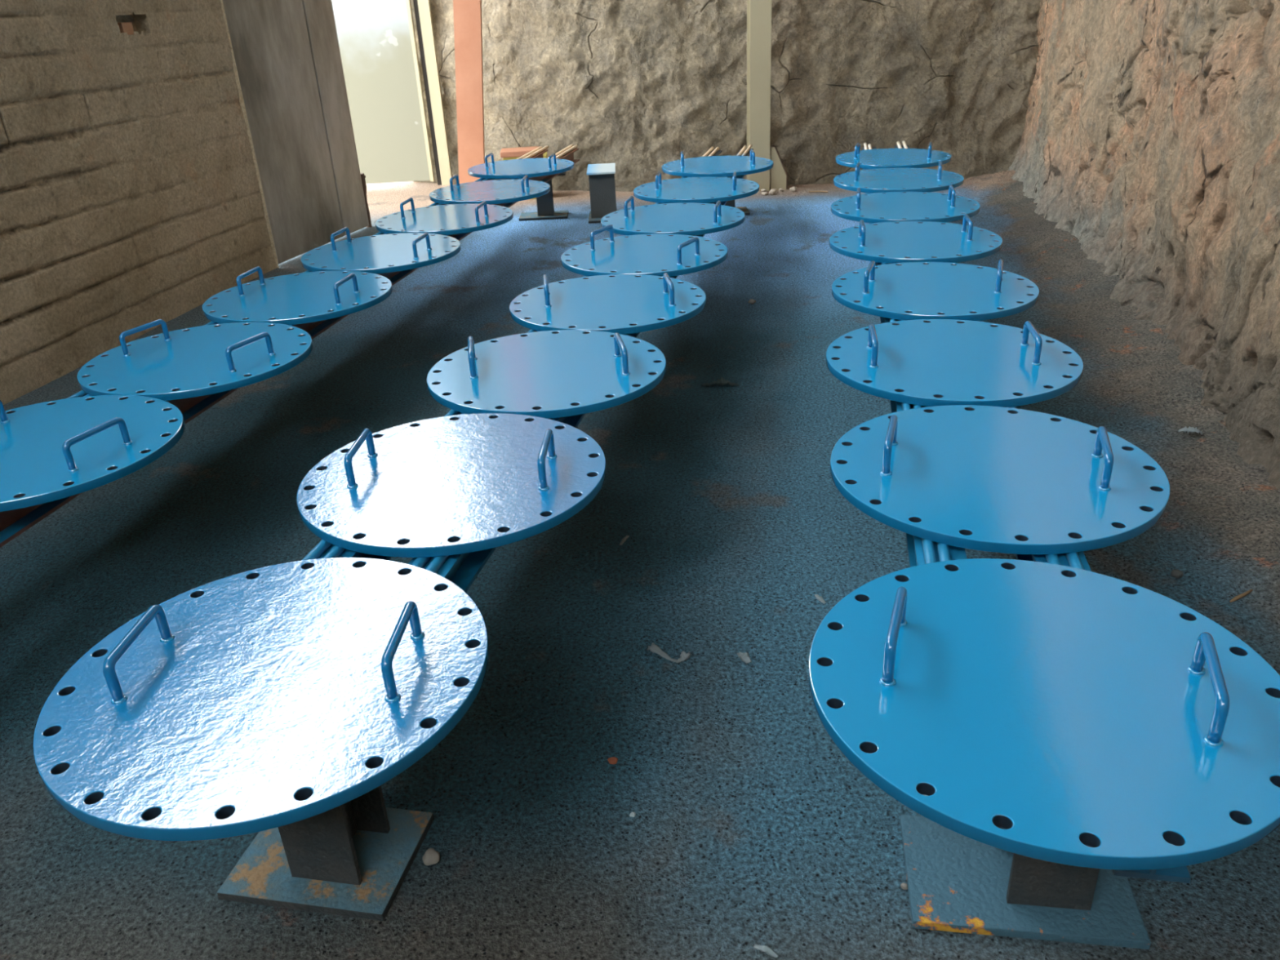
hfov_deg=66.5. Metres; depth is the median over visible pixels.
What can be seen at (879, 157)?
flange
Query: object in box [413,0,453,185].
frame post
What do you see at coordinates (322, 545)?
bar
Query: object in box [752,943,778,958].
scrap
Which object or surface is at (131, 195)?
wall
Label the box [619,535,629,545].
paper sliver
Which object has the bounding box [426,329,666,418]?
flange
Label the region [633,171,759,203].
flange
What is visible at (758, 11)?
steel column
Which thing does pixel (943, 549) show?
bar
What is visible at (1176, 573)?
pebble
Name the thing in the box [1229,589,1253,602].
stick
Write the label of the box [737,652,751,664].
scrap
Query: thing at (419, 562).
bar
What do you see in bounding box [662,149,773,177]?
flange
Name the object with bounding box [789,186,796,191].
rubble stone
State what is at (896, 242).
flange
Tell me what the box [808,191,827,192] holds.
stick
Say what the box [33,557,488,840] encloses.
flange
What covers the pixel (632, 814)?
pebble
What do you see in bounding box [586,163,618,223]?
stand
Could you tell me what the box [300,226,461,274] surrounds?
flange
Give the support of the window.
attached to the frame post at (422, 8)
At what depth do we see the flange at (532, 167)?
7.29 m
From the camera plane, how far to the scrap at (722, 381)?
4.43 m
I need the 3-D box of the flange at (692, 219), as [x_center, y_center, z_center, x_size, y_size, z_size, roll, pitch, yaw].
[0.179,-1.490,5.410,0.800,0.112,0.800,0,26,5]
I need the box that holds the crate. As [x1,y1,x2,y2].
[500,146,547,199]
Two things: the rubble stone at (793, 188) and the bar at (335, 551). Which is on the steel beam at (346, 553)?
the bar at (335, 551)
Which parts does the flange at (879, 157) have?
handle, handle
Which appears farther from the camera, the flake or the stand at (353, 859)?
the flake
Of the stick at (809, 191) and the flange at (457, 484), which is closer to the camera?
the flange at (457, 484)
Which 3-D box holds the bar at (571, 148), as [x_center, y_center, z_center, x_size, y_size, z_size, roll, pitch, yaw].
[-1.228,-1.251,5.228,0.030,0.024,7.583,2,27,10]
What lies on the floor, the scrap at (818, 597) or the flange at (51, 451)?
the scrap at (818, 597)
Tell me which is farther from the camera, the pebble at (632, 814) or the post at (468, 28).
the post at (468, 28)
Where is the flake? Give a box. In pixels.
[607,756,617,764]
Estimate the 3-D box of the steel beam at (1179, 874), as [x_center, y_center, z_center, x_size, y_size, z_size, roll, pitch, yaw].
[1.433,-1.026,4.635,0.108,0.104,7.196,2,27,11]
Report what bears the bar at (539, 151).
on the steel beam at (540, 155)
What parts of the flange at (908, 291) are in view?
handle, handle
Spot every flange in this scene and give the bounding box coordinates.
[0,395,185,511]
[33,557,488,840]
[76,319,312,400]
[202,266,392,324]
[296,413,606,557]
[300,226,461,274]
[374,197,513,235]
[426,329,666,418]
[429,173,550,204]
[467,152,573,178]
[509,272,706,334]
[560,224,727,276]
[600,195,745,235]
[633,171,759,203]
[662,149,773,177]
[808,558,1279,870]
[826,319,1083,407]
[829,213,1002,263]
[830,404,1169,554]
[831,184,980,223]
[831,259,1039,320]
[833,161,964,193]
[835,142,951,168]
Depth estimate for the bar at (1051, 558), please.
2.10 m
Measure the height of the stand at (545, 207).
0.353 m
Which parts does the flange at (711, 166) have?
handle, handle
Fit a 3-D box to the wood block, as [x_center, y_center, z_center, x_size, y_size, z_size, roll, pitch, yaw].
[-2.881,-2.510,5.447,0.060,0.075,0.090,2,27,10]
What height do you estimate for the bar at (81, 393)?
0.024 m
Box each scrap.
[701,377,739,386]
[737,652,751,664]
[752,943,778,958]
[814,594,825,604]
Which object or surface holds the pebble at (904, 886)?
on the floor
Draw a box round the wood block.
[117,22,133,35]
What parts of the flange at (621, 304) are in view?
handle, handle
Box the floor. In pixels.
[0,169,1279,959]
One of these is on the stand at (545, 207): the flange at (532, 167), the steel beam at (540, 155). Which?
the steel beam at (540, 155)
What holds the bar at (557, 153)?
on the steel beam at (14, 522)
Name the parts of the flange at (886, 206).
handle, handle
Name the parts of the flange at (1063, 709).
handle, handle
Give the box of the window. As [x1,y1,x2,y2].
[331,0,435,183]
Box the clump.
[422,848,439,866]
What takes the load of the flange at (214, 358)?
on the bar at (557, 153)
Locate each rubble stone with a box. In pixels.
[768,191,775,195]
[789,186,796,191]
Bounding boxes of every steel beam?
[0,147,579,547]
[318,150,721,559]
[408,148,753,592]
[490,149,548,180]
[862,146,967,567]
[894,145,1191,883]
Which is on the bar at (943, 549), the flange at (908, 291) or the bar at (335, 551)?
the flange at (908, 291)
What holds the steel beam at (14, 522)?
on the stand at (545, 207)
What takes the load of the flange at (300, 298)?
on the bar at (557, 153)
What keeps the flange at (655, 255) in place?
on the bar at (335, 551)
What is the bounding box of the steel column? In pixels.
[746,0,787,191]
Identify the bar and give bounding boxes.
[66,146,542,398]
[84,145,548,396]
[301,146,714,560]
[323,146,719,558]
[411,145,746,568]
[425,144,752,573]
[511,144,573,179]
[518,144,577,179]
[863,142,936,564]
[867,143,951,561]
[896,141,1061,564]
[902,140,1084,569]
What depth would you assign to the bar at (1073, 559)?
2.10 m
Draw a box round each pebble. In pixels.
[629,812,635,817]
[747,298,755,304]
[900,882,907,889]
[1170,568,1183,577]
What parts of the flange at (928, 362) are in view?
handle, handle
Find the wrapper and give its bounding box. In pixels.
[1177,426,1202,435]
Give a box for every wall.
[0,0,279,404]
[410,0,1040,191]
[1008,0,1279,488]
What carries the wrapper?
on the floor
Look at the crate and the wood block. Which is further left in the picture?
the wood block
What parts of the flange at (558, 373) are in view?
handle, handle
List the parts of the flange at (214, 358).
handle, handle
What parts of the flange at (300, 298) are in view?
handle, handle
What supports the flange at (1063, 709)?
on the bar at (927, 545)
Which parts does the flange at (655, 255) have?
handle, handle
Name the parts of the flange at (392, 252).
handle, handle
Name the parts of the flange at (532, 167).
handle, handle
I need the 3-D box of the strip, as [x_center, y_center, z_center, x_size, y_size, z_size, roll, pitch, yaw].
[0.077,0.469,2.646,0.122,0.016,0.045,11,29,26]
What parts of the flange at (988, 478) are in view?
handle, handle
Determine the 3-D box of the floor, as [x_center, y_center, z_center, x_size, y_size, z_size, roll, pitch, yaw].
[-3.012,-0.154,4.026,18.000,0.229,14.500,-3,26,0]
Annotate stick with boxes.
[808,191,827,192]
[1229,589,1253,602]
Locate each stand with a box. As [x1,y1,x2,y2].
[217,785,434,921]
[518,171,568,221]
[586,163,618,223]
[724,200,750,215]
[899,814,1151,949]
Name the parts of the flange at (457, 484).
handle, handle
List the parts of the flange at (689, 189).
handle, handle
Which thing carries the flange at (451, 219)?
on the bar at (557, 153)
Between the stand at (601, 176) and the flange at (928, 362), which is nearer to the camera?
the flange at (928, 362)
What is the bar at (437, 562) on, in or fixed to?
on the steel beam at (462, 570)
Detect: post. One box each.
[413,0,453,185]
[453,0,484,183]
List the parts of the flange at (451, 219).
handle, handle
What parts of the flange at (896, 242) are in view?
handle, handle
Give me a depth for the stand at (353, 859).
1.98 m
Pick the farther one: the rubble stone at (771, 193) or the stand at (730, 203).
the rubble stone at (771, 193)
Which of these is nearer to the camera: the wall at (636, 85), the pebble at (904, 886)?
the pebble at (904, 886)
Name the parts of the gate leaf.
sheet panel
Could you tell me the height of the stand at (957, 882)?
0.353 m
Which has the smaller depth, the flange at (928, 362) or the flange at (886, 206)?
the flange at (928, 362)
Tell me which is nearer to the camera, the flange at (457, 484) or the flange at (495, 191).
the flange at (457, 484)
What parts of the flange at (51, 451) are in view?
handle, handle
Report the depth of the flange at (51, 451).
2.85 m
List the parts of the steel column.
gusset plate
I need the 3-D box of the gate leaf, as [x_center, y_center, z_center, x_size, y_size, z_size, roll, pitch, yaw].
[-2.491,-3.106,6.962,0.060,2.851,1.379,4,27,15]
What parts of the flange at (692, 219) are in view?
handle, handle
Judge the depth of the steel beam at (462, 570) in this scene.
2.40 m
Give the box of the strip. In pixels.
[647,642,691,662]
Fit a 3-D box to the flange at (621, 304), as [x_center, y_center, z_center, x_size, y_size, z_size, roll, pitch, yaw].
[-0.133,-0.764,3.970,0.800,0.112,0.800,17,33,35]
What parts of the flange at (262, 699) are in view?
handle, handle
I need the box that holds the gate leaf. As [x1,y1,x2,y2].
[222,0,371,263]
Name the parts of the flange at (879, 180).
handle, handle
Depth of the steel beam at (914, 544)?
2.25 m
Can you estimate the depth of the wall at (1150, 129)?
4.52 m
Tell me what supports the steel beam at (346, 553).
on the stand at (353, 859)
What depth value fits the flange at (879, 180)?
6.10 m
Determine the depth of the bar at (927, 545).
2.17 m
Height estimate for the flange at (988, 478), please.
0.112 m
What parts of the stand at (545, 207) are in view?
plate, plate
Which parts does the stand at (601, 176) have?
plate, plate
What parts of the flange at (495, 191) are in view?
handle, handle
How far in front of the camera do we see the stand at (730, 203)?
7.88 m
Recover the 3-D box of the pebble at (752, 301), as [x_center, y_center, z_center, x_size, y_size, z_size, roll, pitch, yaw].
[0.644,-1.023,5.598,0.041,0.028,0.041,22,35,40]
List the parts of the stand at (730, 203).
plate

